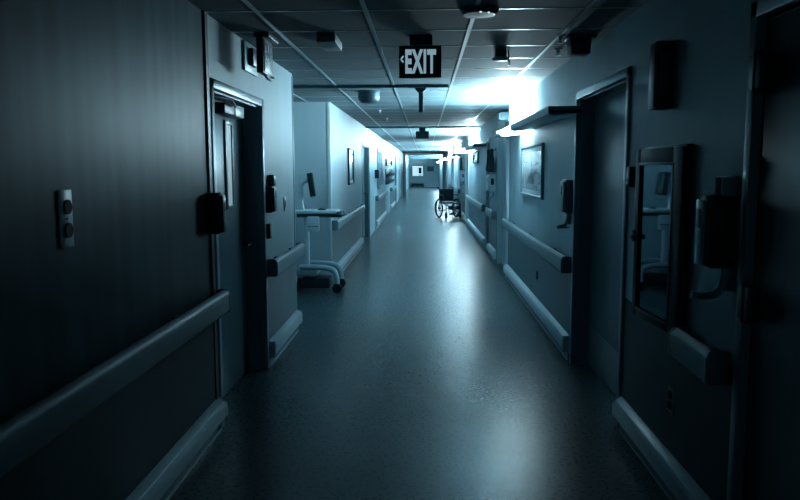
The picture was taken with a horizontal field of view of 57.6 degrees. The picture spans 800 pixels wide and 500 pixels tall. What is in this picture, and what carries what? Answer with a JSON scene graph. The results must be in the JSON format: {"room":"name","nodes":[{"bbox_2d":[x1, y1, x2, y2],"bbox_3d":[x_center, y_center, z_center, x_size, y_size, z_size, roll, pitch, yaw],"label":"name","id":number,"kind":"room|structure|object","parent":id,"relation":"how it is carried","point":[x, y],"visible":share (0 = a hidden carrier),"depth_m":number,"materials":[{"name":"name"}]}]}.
{"room":"hospital interior","nodes":[
{"label":"hospital interior","id":0,"kind":"room"},
{"bbox_2d":[0,0,294,423],"bbox_3d":[-1.319,0.124,2.012,0.300,2.433,9.880,0,6,2],"label":"wall","id":1,"kind":"structure","parent":0,"point":[103,101],"depth_m":2.82,"materials":[{"name":"grey paint"}]},
{"bbox_2d":[58,189,73,248],"bbox_3d":[-1.144,-0.108,2.499,0.016,0.200,0.085,0,6,2],"label":"wall outlet","id":2,"kind":"object","parent":1,"relation":"attached to","point":[64,196],"visible":1,"depth_m":2.48,"materials":[{"name":"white plastic"}]},
{"bbox_2d":[63,200,71,213],"bbox_3d":[-1.140,-0.147,2.494,0.008,0.051,0.051,0,6,2],"label":"socket","id":3,"kind":"object","parent":2,"relation":"attached to","point":[67,204],"depth_m":2.49,"materials":[{"name":"black plastic"}]},
{"bbox_2d":[64,223,73,237],"bbox_3d":[-1.140,-0.068,2.503,0.008,0.051,0.051,0,6,2],"label":"socket","id":4,"kind":"object","parent":2,"relation":"attached to","point":[68,227],"depth_m":2.49,"materials":[{"name":"black plastic"}]},
{"bbox_2d":[0,324,215,499],"bbox_3d":[-1.215,1.091,0.728,0.016,0.800,7.120,0,6,2],"label":"wall panel","id":5,"kind":"object","parent":1,"relation":"attached to","point":[109,452],"depth_m":3.00,"materials":[{"name":"paint"}]},
{"bbox_2d":[0,289,229,478],"bbox_3d":[-1.165,0.694,0.767,0.092,0.139,7.090,0,6,2],"label":"handrail","id":6,"kind":"object","parent":1,"relation":"attached to","point":[23,433],"visible":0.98,"depth_m":2.53,"materials":[{"name":"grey plastic"}]},
{"bbox_2d":[125,396,227,499],"bbox_3d":[-1.182,1.380,0.795,0.062,0.210,7.192,0,6,2],"label":"baseboard","id":7,"kind":"structure","parent":1,"relation":"attached to","point":[158,481],"depth_m":3.61,"materials":[{"name":"plastic"}]},
{"bbox_2d":[202,11,219,430],"bbox_3d":[-1.093,-0.123,4.202,0.022,2.433,0.050,0,6,2],"label":"trim","id":8,"kind":"structure","parent":1,"relation":"attached to","point":[204,14],"depth_m":4.15,"materials":[{"name":"black plastic"}]},
{"bbox_2d":[206,192,226,233],"bbox_3d":[-1.046,-0.209,4.150,0.100,0.235,0.080,0,6,2],"label":"dispenser","id":9,"kind":"object","parent":1,"relation":"attached to","point":[216,201],"visible":1,"depth_m":4.11,"materials":[{"name":"black plastic"}]},
{"bbox_2d":[209,77,269,427],"bbox_3d":[-1.154,-0.030,4.950,0.210,2.080,1.360,0,6,2],"label":"door","id":10,"kind":"structure","parent":1,"relation":"in","point":[236,115],"depth_m":5.37,"materials":[{"name":"grey wood"}]},
{"bbox_2d":[242,40,257,76],"bbox_3d":[-1.035,-1.342,5.110,0.055,0.200,0.380,0,6,2],"label":"fire alarm strobe","id":11,"kind":"object","parent":1,"relation":"attached to","point":[249,60],"visible":0.81,"depth_m":5.02,"materials":[{"name":"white plastic"}]},
{"bbox_2d":[253,32,277,80],"bbox_3d":[-0.886,-1.275,4.830,0.100,0.286,0.300,0,6,2],"label":"sign","id":12,"kind":"object","parent":1,"relation":"attached to","point":[264,40],"visible":1,"depth_m":4.71,"materials":[{"name":"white plastic"}]},
{"bbox_2d":[266,223,271,238],"bbox_3d":[-1.023,-0.147,5.670,0.043,0.115,0.075,0,6,2],"label":"card reader","id":13,"kind":"object","parent":1,"relation":"attached to","point":[268,225],"visible":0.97,"depth_m":5.64,"materials":[{"name":"black plastic"}]},
{"bbox_2d":[265,175,276,212],"bbox_3d":[-1.004,-0.444,5.723,0.077,0.295,0.200,0,6,2],"label":"dispenser","id":14,"kind":"object","parent":1,"relation":"attached to","point":[271,190],"visible":0.99,"depth_m":5.64,"materials":[{"name":"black plastic"}]},
{"bbox_2d":[268,175,275,185],"bbox_3d":[-1.013,-0.551,5.767,0.055,0.092,0.090,0,6,2],"label":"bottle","id":15,"kind":"object","parent":14,"relation":"on","point":[271,178],"depth_m":5.72,"materials":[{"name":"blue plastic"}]},
{"bbox_2d":[268,263,295,339],"bbox_3d":[-1.025,0.457,6.335,0.016,0.800,1.270,0,6,2],"label":"wall panel","id":16,"kind":"object","parent":1,"relation":"attached to","point":[281,288],"depth_m":6.25,"materials":[{"name":"paint"}]},
{"bbox_2d":[284,197,286,210],"bbox_3d":[-1.010,-0.407,6.418,0.018,0.125,0.085,0,6,2],"label":"light switch","id":17,"kind":"object","parent":1,"relation":"attached to","point":[285,200],"visible":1,"depth_m":6.41,"materials":[{"name":"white plastic"}]},
{"bbox_2d":[267,242,304,276],"bbox_3d":[-0.977,0.066,6.326,0.092,0.139,1.315,0,6,2],"label":"handrail","id":18,"kind":"object","parent":1,"relation":"attached to","point":[276,266],"visible":0.95,"depth_m":6.00,"materials":[{"name":"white plastic"}]},
{"bbox_2d":[269,310,302,365],"bbox_3d":[-0.992,0.748,6.391,0.062,0.210,1.282,0,6,2],"label":"baseboard","id":19,"kind":"structure","parent":1,"relation":"attached to","point":[281,336],"depth_m":6.22,"materials":[{"name":"plastic"}]},
{"bbox_2d":[291,76,296,309],"bbox_3d":[-1.020,-0.418,6.898,0.046,2.413,0.046,0,6,2],"label":"trim","id":20,"kind":"structure","parent":1,"relation":"attached to","point":[291,76],"depth_m":6.85,"materials":[{"name":"teal plastic"}]},
{"bbox_2d":[293,102,308,277],"bbox_3d":[-1.731,-0.607,8.499,0.964,2.433,4.900,0,6,2],"label":"wall","id":21,"kind":"structure","parent":0,"point":[299,108],"depth_m":9.72,"materials":[{"name":"paint"}]},
{"bbox_2d":[293,85,448,88],"bbox_3d":[-0.788,-1.727,7.692,2.600,0.034,0.012,0,6,2],"label":"trim","id":22,"kind":"structure","parent":21,"relation":"attached to","point":[305,86],"depth_m":7.67,"materials":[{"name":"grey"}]},
{"bbox_2d":[307,102,408,274],"bbox_3d":[-0.232,-3.570,34.721,0.300,2.433,50.250,0,6,2],"label":"wall","id":23,"kind":"structure","parent":0,"point":[346,132],"depth_m":10.76,"materials":[{"name":"paint"}]},
{"bbox_2d":[327,103,332,275],"bbox_3d":[-0.946,-0.744,9.783,0.046,2.413,0.046,0,6,2],"label":"trim","id":24,"kind":"structure","parent":23,"relation":"attached to","point":[328,104],"depth_m":9.73,"materials":[{"name":"plastic"}]},
{"bbox_2d":[332,213,362,262],"bbox_3d":[-0.846,-0.217,12.304,0.016,0.800,4.850,0,6,2],"label":"wall panel","id":25,"kind":"object","parent":23,"relation":"attached to","point":[343,239],"depth_m":11.68,"materials":[{"name":"paint"}]},
{"bbox_2d":[332,204,364,230],"bbox_3d":[-0.805,-0.585,12.095,0.092,0.139,4.500,0,6,2],"label":"handrail","id":26,"kind":"object","parent":23,"relation":"attached to","point":[339,223],"visible":1,"depth_m":11.02,"materials":[{"name":"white plastic"}]},
{"bbox_2d":[333,237,363,281],"bbox_3d":[-0.820,0.095,12.172,0.062,0.210,4.502,0,6,2],"label":"baseboard","id":27,"kind":"structure","parent":23,"relation":"attached to","point":[343,261],"depth_m":11.95,"materials":[{"name":"plastic"}]},
{"bbox_2d":[348,148,353,184],"bbox_3d":[-0.828,-1.411,12.304,0.030,0.603,0.800,0,6,2],"label":"framed picture","id":28,"kind":"object","parent":23,"relation":"attached to","point":[350,151],"visible":1,"depth_m":12.24,"materials":[{"name":"white glass"}]},
{"bbox_2d":[350,153,352,179],"bbox_3d":[-0.830,-1.411,12.304,0.003,0.451,0.648,0,6,2],"label":"print","id":29,"kind":"object","parent":28,"relation":"attached to","point":[351,154],"depth_m":12.39},
{"bbox_2d":[362,142,369,244],"bbox_3d":[-0.804,-1.233,15.596,0.176,2.080,1.900,0,6,2],"label":"door","id":30,"kind":"structure","parent":23,"relation":"in","point":[365,147],"depth_m":16.44,"materials":[{"name":"plastic"}]},
{"bbox_2d":[375,170,379,177],"bbox_3d":[-0.574,-1.937,18.530,0.115,0.220,0.400,0,6,2],"label":"dispenser","id":31,"kind":"object","parent":23,"relation":"attached to","point":[377,172],"visible":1,"depth_m":18.33,"materials":[{"name":"black plastic"}]},
{"bbox_2d":[377,148,382,188],"bbox_3d":[-0.554,-2.240,20.055,0.050,1.080,1.700,0,6,2],"label":"window","id":32,"kind":"structure","parent":23,"relation":"in","point":[379,151],"depth_m":19.99,"materials":[{"name":"glass"}]},
{"bbox_2d":[375,197,384,228],"bbox_3d":[-0.555,-1.185,20.880,0.016,0.800,4.700,0,6,2],"label":"wall panel","id":33,"kind":"object","parent":23,"relation":"attached to","point":[379,205],"depth_m":20.20,"materials":[{"name":"paint"}]},
{"bbox_2d":[375,190,387,200],"bbox_3d":[-0.508,-1.572,20.834,0.092,0.139,4.500,0,6,2],"label":"handrail","id":34,"kind":"object","parent":23,"relation":"attached to","point":[378,197],"visible":0.99,"depth_m":19.72,"materials":[{"name":"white plastic"}]},
{"bbox_2d":[376,211,386,226],"bbox_3d":[-0.523,-0.922,20.908,0.062,0.150,4.502,0,6,2],"label":"baseboard","id":35,"kind":"structure","parent":23,"relation":"attached to","point":[384,214],"depth_m":20.21,"materials":[{"name":"plastic"}]},
{"bbox_2d":[385,159,391,165],"bbox_3d":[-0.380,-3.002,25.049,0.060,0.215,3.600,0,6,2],"label":"framed picture","id":36,"kind":"object","parent":23,"relation":"attached to","point":[388,162],"visible":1,"depth_m":24.61,"materials":[{"name":"black plastic"}]},
{"bbox_2d":[385,169,395,184],"bbox_3d":[-0.313,-2.581,25.396,0.169,0.500,4.200,0,6,2],"label":"rack","id":37,"kind":"object","parent":23,"relation":"attached to","point":[388,172],"visible":1,"depth_m":24.07,"materials":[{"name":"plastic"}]},
{"bbox_2d":[390,190,394,204],"bbox_3d":[-0.297,-2.044,28.477,0.016,0.800,4.000,0,6,2],"label":"wall panel","id":38,"kind":"object","parent":23,"relation":"attached to","point":[392,193],"depth_m":28.36,"materials":[{"name":"paint"}]},
{"bbox_2d":[395,155,396,202],"bbox_3d":[-0.267,-3.041,31.384,0.176,2.130,1.800,0,6,2],"label":"door","id":39,"kind":"structure","parent":23,"relation":"in","point":[395,155],"depth_m":32.20,"materials":[{"name":"plastic"}]},
{"bbox_2d":[398,156,399,200],"bbox_3d":[-0.119,-3.535,35.754,0.176,2.130,1.800,0,6,2],"label":"door","id":40,"kind":"structure","parent":23,"relation":"in","point":[398,156],"depth_m":34.97,"materials":[{"name":"plastic"}]},
{"bbox_2d":[168,187,668,499],"bbox_3d":[0.621,-1.602,28.646,4.500,0.120,63.300,0,6,2],"label":"floor","id":41,"kind":"structure","parent":0,"point":[428,376],"depth_m":4.88,"materials":[{"name":"plastic"}]},
{"bbox_2d":[295,173,346,292],"bbox_3d":[-1.036,-0.231,9.287,0.725,1.507,0.531,0,6,2],"label":"equipment cart","id":42,"kind":"object","parent":41,"relation":"on","point":[310,269],"visible":0.88,"depth_m":9.19,"materials":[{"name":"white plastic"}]},
{"bbox_2d":[307,173,315,196],"bbox_3d":[-1.117,-0.826,9.188,0.142,0.304,0.308,0,6,2],"label":"monitor","id":43,"kind":"object","parent":42,"relation":"on","point":[310,177],"depth_m":9.04,"materials":[{"name":"black plastic"}]},
{"bbox_2d":[297,214,331,216],"bbox_3d":[-1.057,-0.450,9.269,0.460,0.046,0.380,0,6,2],"label":"keyboard tray","id":44,"kind":"object","parent":42,"relation":"on","point":[298,215],"depth_m":9.08,"materials":[{"name":"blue plastic"}]},
{"bbox_2d":[435,187,460,218],"bbox_3d":[1.570,-1.474,22.677,0.686,0.958,1.044,-2,7,-18],"label":"wheelchair","id":45,"kind":"object","parent":41,"relation":"on","point":[444,194],"visible":0.99,"depth_m":22.89,"materials":[{"name":"black metal"}]},
{"bbox_2d":[188,0,648,156],"bbox_3d":[0.614,-4.139,28.360,4.500,0.120,63.300,0,6,2],"label":"ceiling","id":46,"kind":"structure","parent":0,"point":[289,59],"depth_m":5.19,"materials":[{"name":"tile"}]},
{"bbox_2d":[316,32,341,50],"bbox_3d":[-0.473,-1.399,4.903,0.120,0.058,0.420,0,6,2],"label":"emergency light","id":47,"kind":"object","parent":46,"relation":"attached to","point":[329,41],"visible":1,"depth_m":4.74,"materials":[{"name":"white plastic"}]},
{"bbox_2d":[357,90,379,103],"bbox_3d":[-0.357,-1.742,8.314,0.263,0.142,0.263,0,6,2],"label":"dome","id":48,"kind":"object","parent":46,"relation":"attached to","point":[364,96],"visible":1,"depth_m":8.21,"materials":[{"name":"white plastic"}]},
{"bbox_2d":[241,0,597,156],"bbox_3d":[0.935,-4.061,28.207,3.072,0.008,63.000,0,6,2],"label":"grid","id":49,"kind":"object","parent":46,"relation":"attached to","point":[362,2],"visible":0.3,"depth_m":5.43,"materials":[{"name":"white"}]},
{"bbox_2d":[399,35,440,78],"bbox_3d":[0.135,-1.289,4.864,0.282,0.272,0.120,0,6,2],"label":"exit sign","id":50,"kind":"object","parent":46,"relation":"hanging from","point":[421,59],"visible":1,"depth_m":4.84,"materials":[{"name":"black plastic"}]},
{"bbox_2d":[415,88,425,112],"bbox_3d":[0.227,-1.645,7.983,0.124,0.265,0.120,0,6,2],"label":"post","id":51,"kind":"object","parent":46,"relation":"hanging from","point":[420,91],"visible":0.93,"depth_m":7.96,"materials":[{"name":"black plastic"}]},
{"bbox_2d":[205,7,639,155],"bbox_3d":[0.375,-4.068,28.264,3.529,0.005,62.203,0,6,2],"label":"grid","id":52,"kind":"object","parent":46,"relation":"attached to","point":[447,134],"visible":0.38,"depth_m":5.86,"materials":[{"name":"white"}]},
{"bbox_2d":[416,128,428,138],"bbox_3d":[0.486,-2.527,15.708,0.283,0.245,0.100,0,6,2],"label":"hanging sign","id":53,"kind":"object","parent":46,"relation":"hanging from","point":[422,133],"visible":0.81,"depth_m":15.68,"materials":[{"name":"black plastic"}]},
{"bbox_2d":[460,4,498,17],"bbox_3d":[0.437,-1.309,4.006,0.215,0.041,0.215,0,6,2],"label":"smoke detector","id":54,"kind":"object","parent":46,"relation":"attached to","point":[482,10],"visible":1,"depth_m":3.94,"materials":[{"name":"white plastic"}]},
{"bbox_2d":[492,49,509,65],"bbox_3d":[0.758,-1.436,5.431,0.136,0.111,0.123,0,6,2],"label":"ceiling sensor","id":55,"kind":"object","parent":46,"relation":"attached to","point":[500,55],"visible":1,"depth_m":5.39,"materials":[{"name":"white plastic"}]},
{"bbox_2d":[554,48,561,55],"bbox_3d":[1.169,-1.462,5.384,0.064,0.051,0.064,0,6,2],"label":"sprinkler head","id":56,"kind":"object","parent":46,"relation":"attached to","point":[556,49],"visible":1,"depth_m":5.37},
{"bbox_2d":[556,35,564,43],"bbox_3d":[1.065,-1.399,4.830,0.064,0.051,0.064,0,6,2],"label":"sprinkler head","id":57,"kind":"object","parent":46,"relation":"attached to","point":[560,37],"visible":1,"depth_m":4.82},
{"bbox_2d":[563,34,596,56],"bbox_3d":[1.203,-1.366,4.865,0.188,0.125,0.190,0,6,2],"label":"ceiling box","id":58,"kind":"object","parent":46,"relation":"attached to","point":[578,45],"visible":0.99,"depth_m":4.78,"materials":[{"name":"black plastic"}]},
{"bbox_2d":[409,159,438,186],"bbox_3d":[2.001,-6.401,59.751,3.215,2.433,0.250,0,6,2],"label":"wall","id":59,"kind":"structure","parent":0,"point":[429,178],"depth_m":59.64,"materials":[{"name":"paint"}]},
{"bbox_2d":[412,165,422,175],"bbox_3d":[1.441,-6.493,59.523,1.080,0.930,0.220,0,6,2],"label":"window","id":60,"kind":"structure","parent":59,"relation":"in","point":[415,168],"depth_m":59.61,"materials":[{"name":"glass"}]},
{"bbox_2d":[427,166,433,170],"bbox_3d":[2.493,-6.646,59.558,0.540,0.400,0.045,0,6,2],"label":"notice board","id":61,"kind":"object","parent":59,"relation":"attached to","point":[429,168],"visible":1,"depth_m":59.54,"materials":[{"name":"blue plastic"}]},
{"bbox_2d":[403,153,444,194],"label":"door frame","id":62,"kind":"structure","parent":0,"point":[404,154],"depth_m":42.59,"materials":[{"name":"metal"}]},
{"bbox_2d":[439,0,758,366],"bbox_3d":[2.291,-2.852,28.298,0.300,2.433,63.000,0,6,2],"label":"wall","id":63,"kind":"structure","parent":0,"point":[711,37],"depth_m":3.62,"materials":[{"name":"paint"}]},
{"bbox_2d":[365,126,480,127],"bbox_3d":[0.483,-2.601,15.404,2.439,0.034,0.012,0,6,2],"label":"trim","id":64,"kind":"structure","parent":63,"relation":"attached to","point":[416,126],"depth_m":15.39,"materials":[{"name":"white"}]},
{"bbox_2d":[409,156,439,158],"bbox_3d":[1.880,-7.139,56.172,2.415,0.163,0.300,0,6,2],"label":"trim","id":65,"kind":"structure","parent":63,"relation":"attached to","point":[419,157],"depth_m":56.01,"materials":[{"name":"wood"}]},
{"bbox_2d":[442,159,442,188],"bbox_3d":[2.861,-4.861,47.385,0.176,2.140,1.400,0,6,2],"label":"door","id":66,"kind":"structure","parent":63,"relation":"in","point":[442,159],"depth_m":48.02,"materials":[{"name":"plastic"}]},
{"bbox_2d":[447,156,447,188],"bbox_3d":[2.523,-3.739,37.453,0.176,2.140,1.400,0,6,2],"label":"door","id":67,"kind":"structure","parent":63,"relation":"in","point":[447,156],"depth_m":38.08,"materials":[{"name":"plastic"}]},
{"bbox_2d":[452,158,453,201],"bbox_3d":[2.260,-2.839,29.710,0.176,2.090,1.400,0,6,2],"label":"door","id":68,"kind":"structure","parent":63,"relation":"in","point":[453,158],"depth_m":30.31,"materials":[{"name":"plastic"}]},
{"bbox_2d":[448,153,459,157],"bbox_3d":[1.946,-3.406,26.233,0.250,0.108,5.000,0,6,2],"label":"light","id":69,"kind":"object","parent":63,"relation":"attached to","point":[455,154],"visible":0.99,"depth_m":24.98,"materials":[{"name":"blue paint"}]},
{"bbox_2d":[452,186,459,193],"bbox_3d":[2.030,-2.209,26.416,0.092,0.139,5.100,0,6,2],"label":"handrail","id":70,"kind":"object","parent":63,"relation":"attached to","point":[457,190],"visible":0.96,"depth_m":24.90,"materials":[{"name":"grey plastic"}]},
{"bbox_2d":[454,191,459,205],"bbox_3d":[2.080,-1.825,26.482,0.016,0.800,5.210,0,6,2],"label":"trim","id":71,"kind":"structure","parent":63,"relation":"attached to","point":[455,192],"depth_m":26.81,"materials":[{"name":"paint"}]},
{"bbox_2d":[460,153,461,210],"bbox_3d":[2.047,-2.130,23.428,0.176,2.090,0.750,0,6,2],"label":"door","id":72,"kind":"structure","parent":63,"relation":"in","point":[460,153],"depth_m":23.14,"materials":[{"name":"plastic"}]},
{"bbox_2d":[460,158,462,169],"bbox_3d":[1.878,-2.639,22.193,0.110,0.400,0.440,0,6,2],"label":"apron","id":73,"kind":"object","parent":63,"relation":"hanging from","point":[461,164],"visible":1,"depth_m":22.09,"materials":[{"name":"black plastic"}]},
{"bbox_2d":[460,172,464,184],"bbox_3d":[1.849,-2.131,21.696,0.135,0.407,0.504,0,6,2],"label":"dispenser","id":74,"kind":"object","parent":63,"relation":"attached to","point":[462,174],"visible":1,"depth_m":21.45,"materials":[{"name":"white plastic"}]},
{"bbox_2d":[462,192,464,213],"bbox_3d":[1.929,-1.323,22.038,0.016,0.800,2.160,0,6,2],"label":"trim","id":75,"kind":"structure","parent":63,"relation":"attached to","point":[463,194],"depth_m":21.98,"materials":[{"name":"paint"}]},
{"bbox_2d":[465,152,468,221],"bbox_3d":[1.937,-1.762,20.176,0.176,2.090,1.400,0,6,2],"label":"door","id":76,"kind":"structure","parent":63,"relation":"in","point":[466,154],"depth_m":20.78,"materials":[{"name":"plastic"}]},
{"bbox_2d":[460,143,485,152],"bbox_3d":[1.617,-2.312,16.550,0.250,0.108,5.500,0,6,2],"label":"light","id":77,"kind":"object","parent":63,"relation":"attached to","point":[474,146],"visible":1,"depth_m":14.91,"materials":[{"name":"blue paint"}]},
{"bbox_2d":[466,219,484,245],"bbox_3d":[1.718,-0.460,16.756,0.062,0.150,5.502,0,6,2],"label":"baseboard","id":78,"kind":"structure","parent":63,"relation":"attached to","point":[475,230],"depth_m":15.88,"materials":[{"name":"plastic"}]},
{"bbox_2d":[465,194,485,211],"bbox_3d":[1.700,-1.110,16.683,0.092,0.139,5.500,0,6,2],"label":"handrail","id":79,"kind":"object","parent":63,"relation":"attached to","point":[481,207],"visible":0.95,"depth_m":15.59,"materials":[{"name":"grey plastic"}]},
{"bbox_2d":[473,151,478,163],"bbox_3d":[1.722,-2.107,16.549,0.040,0.270,1.540,0,6,2],"label":"framed picture","id":80,"kind":"object","parent":63,"relation":"attached to","point":[476,153],"visible":1,"depth_m":16.40,"materials":[{"name":"black plastic"}]},
{"bbox_2d":[468,201,484,236],"bbox_3d":[1.749,-0.726,16.750,0.016,0.800,5.630,0,6,2],"label":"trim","id":81,"kind":"structure","parent":63,"relation":"attached to","point":[475,215],"depth_m":16.15,"materials":[{"name":"paint"}]},
{"bbox_2d":[485,150,489,171],"bbox_3d":[1.554,-1.562,12.659,0.111,0.400,0.440,0,6,2],"label":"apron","id":82,"kind":"object","parent":63,"relation":"hanging from","point":[488,151],"visible":0.71,"depth_m":12.58,"materials":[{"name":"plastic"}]},
{"bbox_2d":[485,138,490,253],"bbox_3d":[1.730,-1.008,13.496,0.216,2.090,0.750,0,6,2],"label":"door","id":83,"kind":"structure","parent":63,"relation":"in","point":[488,141],"depth_m":13.82,"materials":[{"name":"plastic"}]},
{"bbox_2d":[486,175,495,198],"bbox_3d":[1.526,-1.071,12.311,0.144,0.407,0.404,0,6,2],"label":"dispenser","id":84,"kind":"object","parent":63,"relation":"attached to","point":[490,179],"visible":1,"depth_m":12.11,"materials":[{"name":"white plastic"}]},
{"bbox_2d":[485,207,496,219],"bbox_3d":[1.557,-0.636,12.487,0.092,0.139,1.250,0,6,2],"label":"handrail","id":85,"kind":"object","parent":63,"relation":"attached to","point":[491,214],"visible":1,"depth_m":12.03,"materials":[{"name":"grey plastic"}]},
{"bbox_2d":[486,243,495,259],"bbox_3d":[1.576,0.014,12.560,0.062,0.150,1.252,0,6,2],"label":"baseboard","id":86,"kind":"structure","parent":63,"relation":"attached to","point":[489,247],"depth_m":12.36,"materials":[{"name":"plastic"}]},
{"bbox_2d":[488,148,495,171],"bbox_3d":[1.533,-1.495,12.064,0.112,0.400,0.440,0,6,2],"label":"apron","id":87,"kind":"object","parent":63,"relation":"hanging from","point":[491,161],"visible":1,"depth_m":11.95,"materials":[{"name":"fabric"}]},
{"bbox_2d":[489,218,496,263],"bbox_3d":[1.606,-0.250,12.534,0.016,0.800,1.320,0,6,2],"label":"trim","id":88,"kind":"structure","parent":63,"relation":"attached to","point":[492,223],"depth_m":12.39,"materials":[{"name":"paint"}]},
{"bbox_2d":[502,137,508,263],"bbox_3d":[1.700,-0.731,11.047,0.129,2.090,1.500,0,6,2],"label":"door","id":89,"kind":"structure","parent":63,"relation":"in","point":[505,138],"depth_m":11.74,"materials":[{"name":"plastic"}]},
{"bbox_2d":[505,139,509,277],"bbox_3d":[1.537,-0.576,10.252,0.080,1.960,0.115,0,6,2],"label":"trim","id":90,"kind":"structure","parent":63,"relation":"attached to","point":[508,140],"depth_m":10.21,"materials":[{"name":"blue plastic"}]},
{"bbox_2d":[520,143,544,199],"bbox_3d":[1.435,-0.866,7.959,0.030,0.561,1.560,0,6,2],"label":"framed picture","id":91,"kind":"object","parent":63,"relation":"attached to","point":[532,156],"visible":1,"depth_m":7.83,"materials":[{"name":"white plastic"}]},
{"bbox_2d":[522,151,540,190],"bbox_3d":[1.438,-0.866,7.959,0.003,0.409,1.408,0,6,2],"label":"print","id":92,"kind":"object","parent":91,"relation":"attached to","point":[531,162],"depth_m":7.94},
{"bbox_2d":[503,264,568,359],"bbox_3d":[1.425,0.544,8.134,0.062,0.210,4.472,0,6,2],"label":"baseboard","id":93,"kind":"structure","parent":63,"relation":"attached to","point":[561,336],"depth_m":7.11,"materials":[{"name":"plastic"}]},
{"bbox_2d":[502,218,571,272],"bbox_3d":[1.406,-0.134,8.043,0.092,0.139,4.500,0,6,2],"label":"handrail","id":94,"kind":"object","parent":63,"relation":"attached to","point":[562,263],"visible":0.96,"depth_m":6.84,"materials":[{"name":"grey plastic"}]},
{"bbox_2d":[493,106,581,137],"bbox_3d":[1.320,-1.324,7.801,0.250,0.108,4.720,0,6,2],"label":"light","id":95,"kind":"object","parent":63,"relation":"attached to","point":[547,115],"visible":1,"depth_m":6.25,"materials":[{"name":"blue paint"}]},
{"bbox_2d":[508,232,570,345],"bbox_3d":[1.456,0.252,8.095,0.016,0.800,4.580,0,6,2],"label":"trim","id":96,"kind":"structure","parent":63,"relation":"attached to","point":[552,288],"depth_m":7.12,"materials":[{"name":"paint"}]},
{"bbox_2d":[556,179,572,228],"bbox_3d":[1.323,-0.369,5.869,0.112,0.397,0.170,0,6,2],"label":"dispenser","id":97,"kind":"object","parent":63,"relation":"attached to","point":[566,186],"visible":0.99,"depth_m":5.79,"materials":[{"name":"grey plastic"}]},
{"bbox_2d":[569,66,631,427],"bbox_3d":[1.428,-0.070,4.993,0.191,2.135,1.490,0,6,2],"label":"door","id":98,"kind":"structure","parent":63,"relation":"in","point":[602,129],"depth_m":5.29,"materials":[{"name":"grey wood"}]},
{"bbox_2d":[626,167,634,186],"bbox_3d":[1.302,-0.414,4.118,0.034,0.115,0.060,0,6,2],"label":"keypad","id":99,"kind":"object","parent":63,"relation":"attached to","point":[630,170],"visible":1,"depth_m":4.09,"materials":[{"name":"black plastic"}]},
{"bbox_2d":[612,396,710,499],"bbox_3d":[1.272,1.054,3.615,0.062,0.210,1.472,0,6,2],"label":"baseboard","id":100,"kind":"structure","parent":63,"relation":"attached to","point":[677,479],"depth_m":3.59,"materials":[{"name":"plastic"}]},
{"bbox_2d":[648,40,674,109],"bbox_3d":[1.254,-0.835,3.490,0.090,0.317,0.116,0,6,2],"label":"wall speaker","id":101,"kind":"object","parent":63,"relation":"attached to","point":[662,53],"visible":1,"depth_m":3.44,"materials":[{"name":"black plastic"}]},
{"bbox_2d":[648,44,656,107],"bbox_3d":[1.212,-0.834,3.495,0.006,0.290,0.090,0,6,2],"label":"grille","id":102,"kind":"object","parent":101,"relation":"attached to","point":[652,89],"depth_m":3.48,"materials":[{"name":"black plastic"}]},
{"bbox_2d":[629,143,693,333],"bbox_3d":[1.248,-0.063,3.535,0.103,0.880,0.619,0,6,2],"label":"mirror","id":103,"kind":"object","parent":63,"relation":"attached to","point":[661,234],"visible":0.93,"depth_m":3.44,"materials":[{"name":"black mirror"}]},
{"bbox_2d":[667,386,673,414],"bbox_3d":[1.288,0.715,3.466,0.016,0.120,0.075,0,6,2],"label":"wall outlet","id":104,"kind":"object","parent":63,"relation":"attached to","point":[670,394],"visible":1,"depth_m":3.45,"materials":[{"name":"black plastic"}]},
{"bbox_2d":[667,400,670,409],"bbox_3d":[1.284,0.739,3.469,0.008,0.045,0.045,0,6,2],"label":"socket","id":105,"kind":"object","parent":104,"relation":"attached to","point":[669,401],"depth_m":3.46,"materials":[{"name":"black plastic"}]},
{"bbox_2d":[667,390,671,399],"bbox_3d":[1.284,0.691,3.463,0.008,0.045,0.045,0,6,2],"label":"socket","id":106,"kind":"object","parent":104,"relation":"attached to","point":[669,394],"depth_m":3.45,"materials":[{"name":"black plastic"}]},
{"bbox_2d":[621,298,732,499],"bbox_3d":[1.302,0.764,3.561,0.016,0.800,1.530,0,6,2],"label":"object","id":107,"kind":"structure","parent":63,"relation":"attached to","point":[697,433],"depth_m":3.37,"materials":[{"name":"paint"}]},
{"bbox_2d":[668,326,729,385],"bbox_3d":[1.236,0.432,3.028,0.092,0.139,0.440,0,6,2],"label":"handrail","id":108,"kind":"object","parent":63,"relation":"attached to","point":[711,365],"visible":1,"depth_m":2.91,"materials":[{"name":"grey plastic"}]},
{"bbox_2d":[689,175,737,299],"bbox_3d":[1.200,-0.045,2.799,0.148,0.480,0.092,0,6,2],"label":"dispenser","id":109,"kind":"object","parent":63,"relation":"attached to","point":[716,214],"visible":1,"depth_m":2.76,"materials":[{"name":"black plastic"}]},
{"bbox_2d":[696,295,718,299],"bbox_3d":[1.189,0.182,2.825,0.092,0.016,0.092,0,6,2],"label":"cup","id":110,"kind":"object","parent":109,"relation":"on","point":[701,297],"depth_m":2.80,"materials":[{"name":"blue plastic"}]},
{"bbox_2d":[727,0,799,499],"bbox_3d":[1.263,0.264,2.021,0.130,2.140,1.400,0,6,2],"label":"door","id":111,"kind":"structure","parent":63,"relation":"in","point":[764,441],"depth_m":2.51,"materials":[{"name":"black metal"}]},
{"bbox_3d":[1.811,-1.940,10.906,0.300,0.343,1.500,0,6,2],"label":"wall","id":112,"kind":"structure","parent":0,"visible":0},
{"bbox_2d":[498,112,508,120],"bbox_3d":[1.568,-1.997,10.898,0.185,0.120,0.300,0,6,2],"label":"light","id":113,"kind":"object","parent":112,"relation":"attached to","point":[502,116],"visible":0.77,"depth_m":10.75,"materials":[{"name":"blue plastic"}]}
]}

